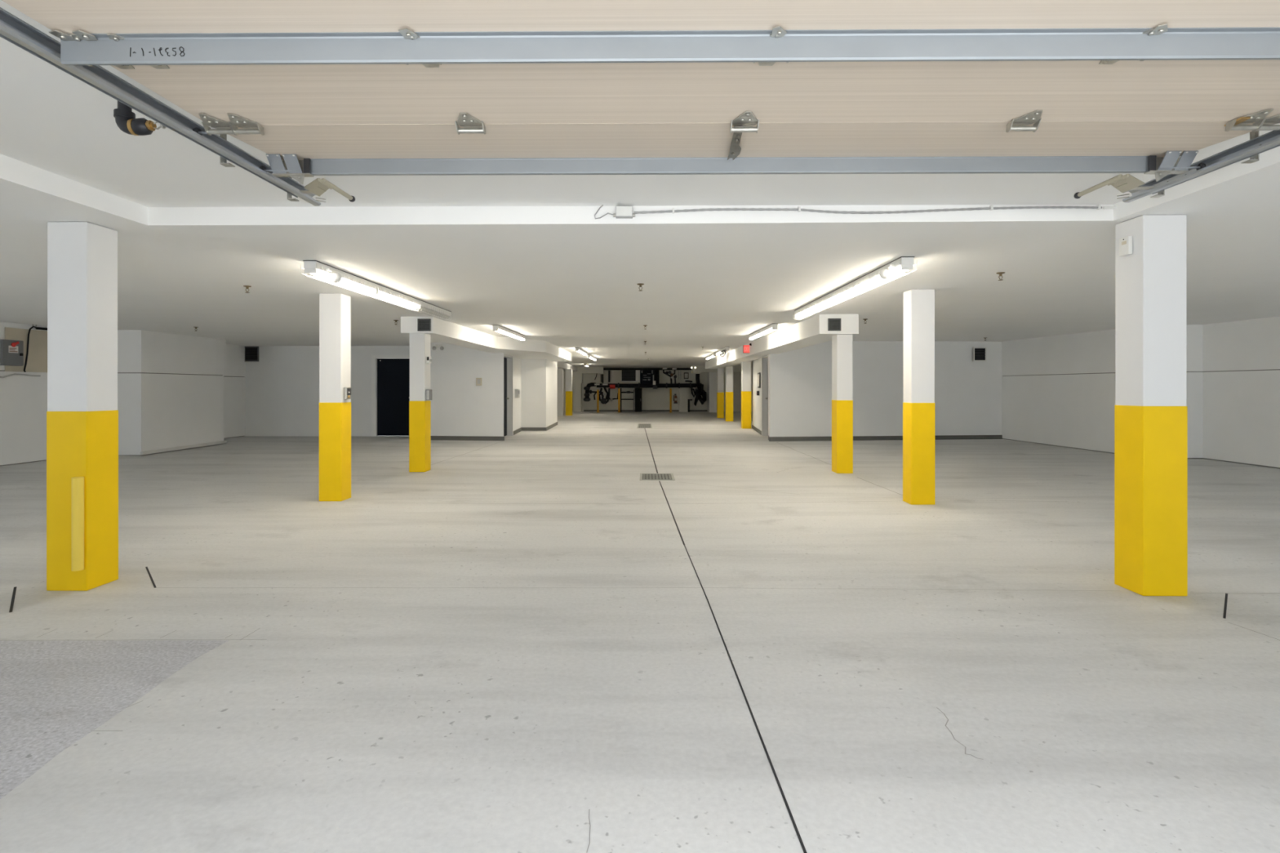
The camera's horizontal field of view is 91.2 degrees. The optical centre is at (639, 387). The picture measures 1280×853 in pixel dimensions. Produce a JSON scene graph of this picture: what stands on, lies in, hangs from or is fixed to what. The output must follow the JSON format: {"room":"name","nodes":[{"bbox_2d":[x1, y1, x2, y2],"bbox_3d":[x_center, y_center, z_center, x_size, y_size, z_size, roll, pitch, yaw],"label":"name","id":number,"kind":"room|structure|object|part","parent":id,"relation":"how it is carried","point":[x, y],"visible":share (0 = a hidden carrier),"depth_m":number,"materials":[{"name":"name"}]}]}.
{"room":"parking garage","nodes":[
{"label":"parking garage","id":0,"kind":"room"},
{"bbox_2d":[0,321,245,466],"bbox_3d":[-9.704,0.050,8.143,1.217,2.400,15.701,0,0,1],"label":"wall","id":1,"kind":"structure","parent":0,"point":[175,390],"depth_m":11.78,"materials":[{"name":"paint"}]},
{"bbox_2d":[0,339,23,365],"bbox_3d":[-9.974,-0.545,9.923,0.145,0.403,0.344,0,0,1],"label":"switch box","id":2,"kind":"object","parent":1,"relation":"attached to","point":[11,352],"visible":1,"depth_m":9.90,"materials":[{"name":"grey metal"}]},
{"bbox_3d":[-9.913,-0.682,9.943,0.023,0.090,0.113,0,0,1],"label":"handle","id":3,"kind":"part","parent":2,"relation":"part of","materials":[{"name":"red paint"}]},
{"bbox_2d":[0,373,40,377],"bbox_3d":[-10.019,-0.182,10.106,0.026,0.079,0.709,0,0,1],"label":"loose cable","id":4,"kind":"object","parent":1,"relation":"attached to","point":[14,374],"visible":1,"depth_m":10.11,"materials":[{"name":"grey plastic"}]},
{"bbox_2d":[4,327,47,372],"bbox_3d":[-10.048,-0.600,10.550,0.012,0.700,1.255,0,0,1],"label":"board","id":5,"kind":"object","parent":1,"relation":"attached to","point":[37,362],"visible":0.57,"depth_m":10.36,"materials":[{"name":"beige wood"}]},
{"bbox_2d":[140,440,226,454],"bbox_3d":[-9.090,1.202,12.598,0.050,0.055,2.422,0,0,-2],"label":"baseboard","id":6,"kind":"structure","parent":1,"relation":"attached to","point":[158,451],"depth_m":12.37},
{"bbox_2d":[244,342,557,436],"bbox_3d":[-4.567,0.050,23.250,7.211,2.400,16.980,0,0,15],"label":"wall","id":7,"kind":"structure","parent":0,"point":[282,388],"depth_m":15.98,"materials":[{"name":"paint"}]},
{"bbox_2d":[244,346,258,361],"bbox_3d":[-9.900,-0.846,15.960,0.376,0.382,0.029,0,0,1],"label":"air vent","id":8,"kind":"object","parent":7,"relation":"attached to","point":[251,353],"visible":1,"depth_m":15.95,"materials":[{"name":"black metal"}]},
{"bbox_2d":[371,355,409,436],"bbox_3d":[-6.252,0.220,15.988,1.160,2.060,0.125,0,0,1],"label":"door","id":9,"kind":"structure","parent":7,"relation":"in","point":[393,371],"depth_m":16.00,"materials":[{"name":"blue paint"}]},
{"bbox_2d":[431,344,444,350],"bbox_3d":[-4.732,-0.936,14.749,0.284,0.147,0.144,0,0,1],"label":"emergency light","id":10,"kind":"object","parent":7,"relation":"attached to","point":[434,348],"visible":1,"depth_m":14.68,"materials":[{"name":"white plastic"}]},
{"bbox_2d":[475,377,481,385],"bbox_3d":[-3.772,-0.128,14.672,0.132,0.181,0.033,0,0,1],"label":"wall thermostat","id":11,"kind":"object","parent":7,"relation":"attached to","point":[478,380],"visible":1,"depth_m":14.67,"materials":[{"name":"beige plastic"}]},
{"bbox_2d":[431,422,557,440],"bbox_3d":[-3.077,1.200,17.435,2.052,0.100,6.513,0,0,23],"label":"baseboard","id":12,"kind":"structure","parent":7,"relation":"attached to","point":[433,437],"depth_m":14.74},
{"bbox_2d":[503,355,513,435],"bbox_3d":[-3.370,0.220,15.583,0.211,2.060,1.240,0,0,1],"label":"door","id":13,"kind":"structure","parent":7,"relation":"in","point":[508,362],"depth_m":16.11,"materials":[{"name":"grey paint"}]},
{"bbox_3d":[-3.329,0.220,15.581,0.146,2.060,1.240,0,0,-2],"label":"frame","id":14,"kind":"part","parent":13,"relation":"part of","materials":[{"name":"paint"}]},
{"bbox_2d":[515,389,519,397],"bbox_3d":[-3.264,0.168,16.682,0.092,0.230,0.180,0,0,1],"label":"intercom panel","id":15,"kind":"object","parent":7,"relation":"attached to","point":[517,391],"visible":1,"depth_m":16.59,"materials":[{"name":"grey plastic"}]},
{"bbox_2d":[0,411,1279,852],"bbox_3d":[0.019,1.249,2.000,60.000,0.001,64.000,0,0,1],"label":"floor","id":16,"kind":"structure","parent":0,"point":[526,642],"depth_m":2.96,"materials":[{"name":"concrete"}]},
{"bbox_2d":[46,222,118,591],"bbox_3d":[-3.513,0.117,3.927,0.254,2.266,0.295,0,0,1],"label":"concrete column","id":17,"kind":"structure","parent":16,"relation":"on","point":[82,411],"depth_m":3.84,"materials":[{"name":"white paint"}]},
{"bbox_2d":[319,293,351,501],"bbox_3d":[-3.388,0.112,6.968,0.249,2.277,0.234,0,0,1],"label":"concrete column","id":18,"kind":"structure","parent":16,"relation":"on","point":[335,308],"depth_m":6.85,"materials":[{"name":"white paint"}]},
{"bbox_2d":[343,386,351,399],"bbox_3d":[-3.239,0.067,6.950,0.048,0.133,0.100,0,0,1],"label":"switch","id":19,"kind":"object","parent":18,"relation":"attached to","point":[347,390],"visible":1,"depth_m":6.91,"materials":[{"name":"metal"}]},
{"bbox_3d":[-3.226,0.050,6.950,0.005,0.076,0.084,0,0,1],"label":"plate","id":20,"kind":"part","parent":19,"relation":"part of","materials":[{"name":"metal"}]},
{"bbox_2d":[408,333,431,471],"bbox_3d":[-3.279,0.226,9.343,0.234,2.048,0.255,0,0,1],"label":"concrete column","id":21,"kind":"structure","parent":16,"relation":"on","point":[420,408],"depth_m":9.22,"materials":[{"name":"white paint"}]},
{"bbox_2d":[426,389,431,399],"bbox_3d":[-3.135,0.114,9.311,0.055,0.158,0.127,0,0,1],"label":"junction box","id":22,"kind":"object","parent":21,"relation":"attached to","point":[428,392],"visible":1,"depth_m":9.25,"materials":[{"name":"grey metal"}]},
{"bbox_2d":[426,355,431,363],"bbox_3d":[-3.122,-0.406,9.312,0.079,0.109,0.095,0,0,1],"label":"wall sensor","id":23,"kind":"object","parent":21,"relation":"attached to","point":[428,360],"visible":1,"depth_m":9.27,"materials":[{"name":"white plastic"}]},
{"bbox_2d":[557,368,563,416],"bbox_3d":[-3.468,0.090,27.384,0.218,2.320,0.300,0,0,1],"label":"pilaster","id":24,"kind":"object","parent":16,"relation":"on","point":[560,371],"visible":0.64,"depth_m":27.23,"materials":[{"name":"paint"}]},
{"bbox_2d":[565,368,572,415],"bbox_3d":[-3.141,0.226,27.732,0.270,2.048,0.300,0,0,1],"label":"concrete column","id":25,"kind":"structure","parent":16,"relation":"on","point":[568,371],"depth_m":27.59,"materials":[{"name":"white paint"}]},
{"bbox_2d":[572,366,582,412],"bbox_3d":[-3.169,0.090,31.902,0.488,2.320,0.640,0,0,1],"label":"pilaster","id":26,"kind":"object","parent":16,"relation":"on","point":[577,378],"visible":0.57,"depth_m":31.73,"materials":[{"name":"paint"}]},
{"bbox_2d":[596,389,599,412],"bbox_3d":[-2.080,0.685,31.021,0.150,1.130,0.146,0,0,1],"label":"bollard","id":27,"kind":"object","parent":16,"relation":"on","point":[597,390],"visible":0.98,"depth_m":31.00,"materials":[{"name":"yellow metal"}]},
{"bbox_2d":[617,388,619,412],"bbox_3d":[-1.037,0.654,31.011,0.150,1.192,0.146,0,0,1],"label":"bollard","id":28,"kind":"object","parent":16,"relation":"on","point":[618,388],"visible":0.99,"depth_m":30.97,"materials":[{"name":"yellow metal"}]},
{"bbox_2d":[620,387,634,412],"bbox_3d":[-0.638,0.647,31.517,0.694,1.215,0.140,0,0,1],"label":"stand","id":29,"kind":"object","parent":16,"relation":"on","point":[627,392],"visible":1,"depth_m":31.51,"materials":[{"name":"black metal"}]},
{"bbox_3d":[-0.956,0.647,31.551,0.057,1.213,0.080,0,0,1],"label":"post","id":30,"kind":"part","parent":29,"relation":"part of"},
{"bbox_2d":[583,370,699,404],"bbox_3d":[0.083,0.004,31.573,5.866,1.726,0.645,0,0,1],"label":"pipes","id":31,"kind":"object","parent":29,"relation":"on","point":[654,385],"visible":0.97,"depth_m":31.41,"materials":[{"name":"black metal"}]},
{"bbox_2d":[690,386,696,397],"bbox_3d":[2.641,0.260,31.026,0.281,0.532,0.300,0,0,1],"label":"hose","id":32,"kind":"object","parent":31,"relation":"hanging from","point":[691,388],"visible":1,"depth_m":30.97,"materials":[{"name":"rubber"}]},
{"bbox_2d":[693,388,699,405],"bbox_3d":[2.838,0.508,31.394,0.282,0.889,0.300,0,0,1],"label":"hose","id":33,"kind":"object","parent":31,"relation":"hanging from","point":[697,394],"visible":0.98,"depth_m":31.25,"materials":[{"name":"rubber"}]},
{"bbox_2d":[697,382,706,404],"bbox_3d":[3.127,0.345,31.864,0.518,1.117,0.415,0,0,1],"label":"hose","id":34,"kind":"object","parent":31,"relation":"hanging from","point":[702,399],"visible":0.94,"depth_m":31.68,"materials":[{"name":"rubber"}]},
{"bbox_2d":[635,387,641,412],"bbox_3d":[-0.078,0.648,31.952,0.355,1.216,0.460,0,0,1],"label":"cabinet","id":35,"kind":"object","parent":16,"relation":"on","point":[637,391],"visible":0.93,"depth_m":31.74,"materials":[{"name":"black metal"}]},
{"bbox_2d":[636,423,652,427],"bbox_3d":[0.149,1.246,20.266,0.460,0.005,2.200,0,0,1],"label":"floor drain","id":36,"kind":"object","parent":16,"relation":"on","point":[639,425],"visible":1,"depth_m":20.24,"materials":[{"name":"metal"}]},
{"bbox_2d":[640,473,675,480],"bbox_3d":[0.235,1.246,8.716,0.475,0.005,0.650,0,0,1],"label":"floor drain","id":37,"kind":"object","parent":16,"relation":"on","point":[643,477],"visible":1,"depth_m":8.67,"materials":[{"name":"metal"}]},
{"bbox_2d":[669,388,671,412],"bbox_3d":[1.520,0.660,30.987,0.150,1.180,0.146,0,0,1],"label":"bollard","id":38,"kind":"object","parent":16,"relation":"on","point":[670,389],"visible":1,"depth_m":30.96,"materials":[{"name":"yellow metal"}]},
{"bbox_2d":[679,387,688,412],"bbox_3d":[2.240,0.642,31.975,0.486,1.216,0.390,0,0,1],"label":"pilaster","id":39,"kind":"object","parent":16,"relation":"on","point":[683,392],"visible":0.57,"depth_m":31.78,"materials":[{"name":"paint"}]},
{"bbox_2d":[688,399,692,412],"bbox_3d":[2.511,0.926,31.477,0.220,0.648,0.100,0,0,1],"label":"standpipe","id":40,"kind":"object","parent":16,"relation":"on","point":[689,400],"visible":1,"depth_m":31.44,"materials":[{"name":"black metal"}]},
{"bbox_2d":[707,372,716,412],"bbox_3d":[3.635,0.090,31.662,0.364,2.320,0.990,0,0,1],"label":"pilaster","id":41,"kind":"object","parent":16,"relation":"on","point":[712,376],"visible":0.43,"depth_m":31.17,"materials":[{"name":"paint"}]},
{"bbox_2d":[716,368,724,417],"bbox_3d":[3.268,0.241,25.458,0.256,2.018,0.270,0,0,1],"label":"concrete column","id":42,"kind":"structure","parent":16,"relation":"on","point":[720,371],"depth_m":25.33,"materials":[{"name":"white paint"}]},
{"bbox_2d":[725,366,733,421],"bbox_3d":[3.278,0.241,22.995,0.255,2.018,0.270,0,0,1],"label":"concrete column","id":43,"kind":"structure","parent":16,"relation":"on","point":[729,370],"depth_m":22.86,"materials":[{"name":"white paint"}]},
{"bbox_2d":[741,361,751,428],"bbox_3d":[3.225,0.241,19.026,0.265,2.018,0.270,0,0,1],"label":"concrete column","id":44,"kind":"structure","parent":16,"relation":"on","point":[745,366],"depth_m":18.89,"materials":[{"name":"white paint"}]},
{"bbox_2d":[831,333,853,473],"bbox_3d":[2.969,0.241,9.202,0.235,2.018,0.258,0,0,1],"label":"concrete column","id":45,"kind":"structure","parent":16,"relation":"on","point":[842,344],"depth_m":9.07,"materials":[{"name":"white paint"}]},
{"bbox_2d":[902,288,934,504],"bbox_3d":[3.010,0.104,6.767,0.256,2.291,0.220,0,0,1],"label":"concrete column","id":46,"kind":"structure","parent":16,"relation":"on","point":[918,304],"depth_m":6.66,"materials":[{"name":"white paint"}]},
{"bbox_2d":[1114,214,1187,595],"bbox_3d":[3.140,0.109,3.859,0.265,2.282,0.234,0,0,1],"label":"concrete column","id":47,"kind":"structure","parent":16,"relation":"on","point":[1151,409],"depth_m":3.75,"materials":[{"name":"white paint"}]},
{"bbox_2d":[1119,235,1132,256],"bbox_3d":[2.993,-0.869,3.863,0.029,0.111,0.080,0,0,1],"label":"sensor box","id":48,"kind":"object","parent":47,"relation":"attached to","point":[1126,242],"visible":1,"depth_m":3.85,"materials":[{"name":"white plastic"}]},
{"bbox_2d":[0,0,1279,367],"bbox_3d":[0.161,-1.084,16.849,23.000,0.172,33.300,0,0,1],"label":"ceiling","id":49,"kind":"structure","parent":0,"point":[529,255],"depth_m":4.45,"materials":[{"name":"paint"}]},
{"bbox_2d":[23,324,36,372],"bbox_3d":[-10.007,-0.654,10.286,0.024,0.822,0.221,0,0,1],"label":"hanging cable","id":50,"kind":"object","parent":49,"relation":"hanging from","point":[30,328],"visible":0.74,"depth_m":10.24,"materials":[{"name":"rubber"}]},
{"bbox_2d":[35,327,47,330],"bbox_3d":[-9.995,-0.979,10.517,0.040,0.043,0.268,0,0,1],"label":"pipe","id":51,"kind":"object","parent":49,"relation":"attached to","point":[37,328],"visible":0.6,"depth_m":10.46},
{"bbox_2d":[113,100,165,135],"bbox_3d":[-1.897,-1.046,2.378,0.183,0.176,0.065,0,0,1],"label":"security camera","id":52,"kind":"object","parent":49,"relation":"attached to","point":[126,120],"visible":0.9,"depth_m":2.36,"materials":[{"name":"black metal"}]},
{"bbox_2d":[0,7,355,205],"bbox_3d":[-1.614,-1.033,1.952,0.296,0.200,2.633,0,0,1],"label":"door track","id":53,"kind":"object","parent":49,"relation":"hanging from","point":[16,31],"visible":0.96,"depth_m":2.16,"materials":[{"name":"metal"}]},
{"bbox_3d":[-1.547,-0.953,3.005,0.095,0.016,0.292,0,0,-42],"label":"bumper plate","id":54,"kind":"part","parent":53,"relation":"part of","materials":[{"name":"beige metal"}]},
{"bbox_3d":[-1.472,-0.962,3.054,0.021,0.021,0.280,0,0,1],"label":"bumper rod","id":55,"kind":"part","parent":53,"relation":"part of","materials":[{"name":"beige metal"}]},
{"bbox_2d":[1,0,1279,184],"bbox_3d":[0.385,-0.996,1.681,4.187,0.164,2.370,0,0,1],"label":"garage door","id":56,"kind":"structure","parent":53,"relation":"attached to","point":[319,87],"depth_m":2.05,"materials":[{"name":"metal"}]},
{"bbox_3d":[-1.605,-0.972,2.811,0.173,0.011,0.011,0,0,1],"label":"roller stem","id":57,"kind":"part","parent":56,"relation":"part of","materials":[{"name":"metal"}]},
{"bbox_3d":[0.378,-1.021,1.660,4.055,0.042,0.467,0,0,1],"label":"door","id":58,"kind":"part","parent":56,"relation":"part of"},
{"bbox_3d":[0.383,-1.021,2.132,4.055,0.042,0.472,0,0,1],"label":"door","id":59,"kind":"part","parent":56,"relation":"part of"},
{"bbox_3d":[0.397,-0.995,2.576,0.047,0.041,0.443,0,0,4],"label":"latch arm","id":60,"kind":"part","parent":56,"relation":"part of","materials":[{"name":"metal"}]},
{"bbox_3d":[0.388,-1.039,2.611,4.055,0.078,0.484,0,0,1],"label":"door","id":61,"kind":"part","parent":56,"relation":"part of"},
{"bbox_3d":[2.389,-0.972,2.772,0.185,0.011,0.011,0,0,1],"label":"roller stem","id":62,"kind":"part","parent":56,"relation":"part of","materials":[{"name":"metal"}]},
{"bbox_2d":[243,285,251,293],"bbox_3d":[-3.979,-0.991,6.350,0.072,0.071,0.072,0,0,1],"label":"sprinkler","id":63,"kind":"object","parent":49,"relation":"attached to","point":[246,286],"visible":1,"depth_m":6.34,"materials":[{"name":"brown metal"}]},
{"bbox_2d":[300,260,453,320],"bbox_3d":[-2.630,-0.962,6.811,0.192,0.130,3.533,0,0,1],"label":"strip light","id":64,"kind":"object","parent":49,"relation":"attached to","point":[316,268],"visible":1,"depth_m":6.07,"materials":[{"name":"white enamel"},{"name":"dark steel"},{"name":"glowing light tube"}]},
{"bbox_2d":[400,316,577,371],"bbox_3d":[-2.923,-0.940,20.629,1.660,0.280,22.800,0,0,1],"label":"ceiling beam","id":65,"kind":"structure","parent":49,"relation":"attached to","point":[442,331],"depth_m":12.65,"materials":[{"name":"paint"}]},
{"bbox_2d":[417,318,431,331],"bbox_3d":[-3.174,-0.916,9.220,0.192,0.182,0.019,0,0,1],"label":"vent grille","id":66,"kind":"object","parent":65,"relation":"attached to","point":[423,324],"visible":1,"depth_m":9.22,"materials":[{"name":"black plastic"}]},
{"bbox_2d":[493,324,525,340],"bbox_3d":[-2.404,-0.995,11.644,0.098,0.100,2.348,0,0,1],"label":"strip light","id":67,"kind":"object","parent":49,"relation":"attached to","point":[498,328],"visible":1,"depth_m":11.29,"materials":[{"name":"white plastic"}]},
{"bbox_2d":[575,347,586,355],"bbox_3d":[-1.655,-1.008,17.787,0.098,0.100,2.348,0,0,1],"label":"strip light","id":68,"kind":"object","parent":49,"relation":"attached to","point":[578,349],"visible":1,"depth_m":17.33,"materials":[{"name":"white plastic"}]},
{"bbox_2d":[578,366,604,373],"bbox_3d":[-2.455,-0.889,31.870,1.228,0.382,0.690,0,0,1],"label":"soffit","id":69,"kind":"structure","parent":49,"relation":"attached to","point":[584,370],"depth_m":31.53,"materials":[{"name":"paint"}]},
{"bbox_2d":[587,354,595,360],"bbox_3d":[-1.621,-1.002,21.287,0.098,0.100,2.348,0,0,1],"label":"strip light","id":70,"kind":"object","parent":49,"relation":"attached to","point":[589,356],"visible":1,"depth_m":20.75,"materials":[{"name":"white plastic"}]},
{"bbox_2d":[594,204,635,218],"bbox_3d":[-0.158,-1.102,3.896,0.255,0.110,0.048,0,0,1],"label":"box","id":71,"kind":"object","parent":49,"relation":"attached to","point":[621,211],"visible":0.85,"depth_m":3.87,"materials":[{"name":"grey plastic"}]},
{"bbox_2d":[637,283,644,291],"bbox_3d":[0.007,-0.995,6.253,0.072,0.071,0.072,0,0,1],"label":"sprinkler","id":72,"kind":"object","parent":49,"relation":"attached to","point":[639,284],"visible":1,"depth_m":6.24,"materials":[{"name":"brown metal"}]},
{"bbox_2d":[706,353,715,359],"bbox_3d":[2.344,-1.014,20.749,0.098,0.100,2.348,0,0,1],"label":"strip light","id":73,"kind":"object","parent":49,"relation":"attached to","point":[712,355],"visible":0.98,"depth_m":20.31,"materials":[{"name":"white plastic"}]},
{"bbox_2d":[691,365,741,373],"bbox_3d":[3.954,-0.886,31.364,2.693,0.388,1.000,0,0,1],"label":"soffit","id":74,"kind":"structure","parent":49,"relation":"attached to","point":[699,369],"depth_m":30.87,"materials":[{"name":"paint"}]},
{"bbox_2d":[603,368,691,369],"bbox_3d":[0.036,-0.921,31.726,5.138,0.106,0.250,0,0,1],"label":"cable tray","id":75,"kind":"object","parent":74,"relation":"attached to","point":[603,368],"visible":0.71,"depth_m":31.60,"materials":[{"name":"black metal"}]},
{"bbox_2d":[662,368,676,383],"bbox_3d":[1.505,-0.550,31.599,0.732,0.807,0.265,0,0,1],"label":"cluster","id":76,"kind":"object","parent":75,"relation":"hanging from","point":[667,373],"visible":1,"depth_m":31.58,"materials":[{"name":"black metal"}]},
{"bbox_2d":[715,346,728,356],"bbox_3d":[2.302,-0.948,17.645,0.122,0.242,2.355,0,0,1],"label":"strip light","id":77,"kind":"object","parent":49,"relation":"attached to","point":[722,350],"visible":0.98,"depth_m":17.12,"materials":[{"name":"white plastic"}]},
{"bbox_2d":[748,323,777,339],"bbox_3d":[2.246,-1.006,11.549,0.098,0.100,2.348,0,0,1],"label":"strip light","id":78,"kind":"object","parent":49,"relation":"attached to","point":[773,326],"visible":1,"depth_m":11.20,"materials":[{"name":"white plastic"}]},
{"bbox_2d":[705,314,858,368],"bbox_3d":[2.952,-0.925,17.753,0.565,0.310,17.440,0,0,1],"label":"ceiling beam","id":79,"kind":"structure","parent":49,"relation":"attached to","point":[813,331],"depth_m":11.08,"materials":[{"name":"paint"}]},
{"bbox_2d":[742,345,749,353],"bbox_3d":[2.596,-0.920,15.169,0.190,0.190,0.094,0,0,1],"label":"exit sign","id":80,"kind":"object","parent":79,"relation":"attached to","point":[745,348],"visible":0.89,"depth_m":15.12,"materials":[{"name":"red plastic"}]},
{"bbox_2d":[827,318,840,330],"bbox_3d":[2.800,-0.901,9.023,0.185,0.178,0.019,0,0,1],"label":"vent grille","id":81,"kind":"object","parent":79,"relation":"attached to","point":[833,324],"visible":1,"depth_m":9.02,"materials":[{"name":"black plastic"}]},
{"bbox_2d":[793,256,916,319],"bbox_3d":[2.119,-0.973,6.737,0.192,0.130,3.578,0,0,1],"label":"strip light","id":82,"kind":"object","parent":49,"relation":"attached to","point":[903,264],"visible":1,"depth_m":5.92,"materials":[{"name":"white plastic"}]},
{"bbox_2d":[634,204,1115,213],"bbox_3d":[1.450,-1.103,3.893,2.975,0.053,0.023,0,0,1],"label":"conduit","id":83,"kind":"object","parent":49,"relation":"attached to","point":[1098,206],"visible":1,"depth_m":3.89,"materials":[{"name":"white plastic"}]},
{"bbox_2d":[995,271,1004,280],"bbox_3d":[3.279,-1.006,5.698,0.072,0.071,0.072,0,0,1],"label":"sprinkler","id":84,"kind":"object","parent":49,"relation":"attached to","point":[1000,273],"visible":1,"depth_m":5.69,"materials":[{"name":"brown metal"}]},
{"bbox_2d":[1073,130,1279,202],"bbox_3d":[2.354,-1.033,1.904,0.373,0.200,2.613,0,0,1],"label":"door track","id":85,"kind":"object","parent":49,"relation":"attached to","point":[1251,148],"visible":0.98,"depth_m":2.78,"materials":[{"name":"metal"}]},
{"bbox_3d":[2.195,-0.962,2.999,0.021,0.021,0.280,0,0,1],"label":"bumper rod","id":86,"kind":"part","parent":85,"relation":"part of","materials":[{"name":"beige metal"}]},
{"bbox_3d":[2.290,-0.953,2.947,0.312,0.016,0.108,0,0,-39],"label":"bumper plate","id":87,"kind":"part","parent":85,"relation":"part of","materials":[{"name":"beige metal"}]},
{"bbox_2d":[563,366,752,411],"bbox_3d":[0.809,0.050,32.259,13.200,2.400,0.130,0,0,1],"label":"wall","id":88,"kind":"structure","parent":0,"point":[658,398],"depth_m":32.20,"materials":[{"name":"paint"}]},
{"bbox_2d":[621,369,639,382],"bbox_3d":[-0.486,-0.603,32.116,0.953,0.673,0.140,0,0,1],"label":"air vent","id":89,"kind":"object","parent":88,"relation":"in","point":[627,375],"visible":0.84,"depth_m":32.08,"materials":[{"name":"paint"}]},
{"bbox_2d":[583,409,707,411],"bbox_3d":[0.508,1.205,32.189,6.800,0.090,0.015,0,0,1],"label":"baseboard","id":90,"kind":"structure","parent":88,"relation":"attached to","point":[584,410],"depth_m":32.18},
{"bbox_2d":[640,369,658,383],"bbox_3d":[0.493,-0.552,31.982,0.969,0.765,0.390,0,0,1],"label":"control panel","id":91,"kind":"object","parent":88,"relation":"attached to","point":[646,376],"visible":0.85,"depth_m":31.95,"materials":[{"name":"black metal"}]},
{"bbox_2d":[672,394,677,403],"bbox_3d":[1.800,0.589,32.049,0.229,0.495,0.230,0,0,1],"label":"fire extinguisher","id":92,"kind":"object","parent":88,"relation":"attached to","point":[675,396],"visible":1,"depth_m":31.97,"materials":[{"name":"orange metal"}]},
{"bbox_2d":[684,372,688,378],"bbox_3d":[2.370,-0.587,32.134,0.237,0.320,0.050,0,0,1],"label":"notice board","id":93,"kind":"object","parent":88,"relation":"attached to","point":[686,374],"visible":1,"depth_m":32.12,"materials":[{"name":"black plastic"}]},
{"bbox_2d":[752,341,1002,436],"bbox_3d":[5.966,0.050,23.354,5.755,2.400,17.780,0,0,1],"label":"wall","id":94,"kind":"structure","parent":0,"point":[968,392],"depth_m":14.78,"materials":[{"name":"paint"}]},
{"bbox_2d":[757,372,759,387],"bbox_3d":[3.196,-0.185,16.845,0.024,0.406,0.542,0,0,5],"label":"framed notice","id":95,"kind":"object","parent":94,"relation":"attached to","point":[758,374],"visible":1,"depth_m":16.75,"materials":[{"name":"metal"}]},
{"bbox_2d":[761,355,768,435],"bbox_3d":[3.197,0.220,15.545,0.196,2.060,1.303,0,0,4],"label":"door","id":96,"kind":"structure","parent":94,"relation":"in","point":[765,362],"depth_m":16.11,"materials":[{"name":"grey paint"}]},
{"bbox_2d":[751,425,1003,441],"bbox_3d":[5.885,1.200,16.747,5.754,0.100,4.598,0,0,1],"label":"baseboard","id":97,"kind":"structure","parent":94,"relation":"attached to","point":[937,437],"depth_m":14.77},
{"bbox_2d":[973,346,986,360],"bbox_3d":[8.097,-0.787,14.932,0.324,0.334,0.022,0,0,-6],"label":"air vent","id":98,"kind":"object","parent":94,"relation":"in","point":[979,353],"visible":1,"depth_m":14.93,"materials":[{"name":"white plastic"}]},
{"bbox_2d":[1001,316,1279,468],"bbox_3d":[9.597,0.050,7.616,1.051,2.400,15.026,0,0,-3],"label":"wall","id":99,"kind":"structure","parent":0,"point":[1057,390],"depth_m":10.91,"materials":[{"name":"paint"}]}
]}

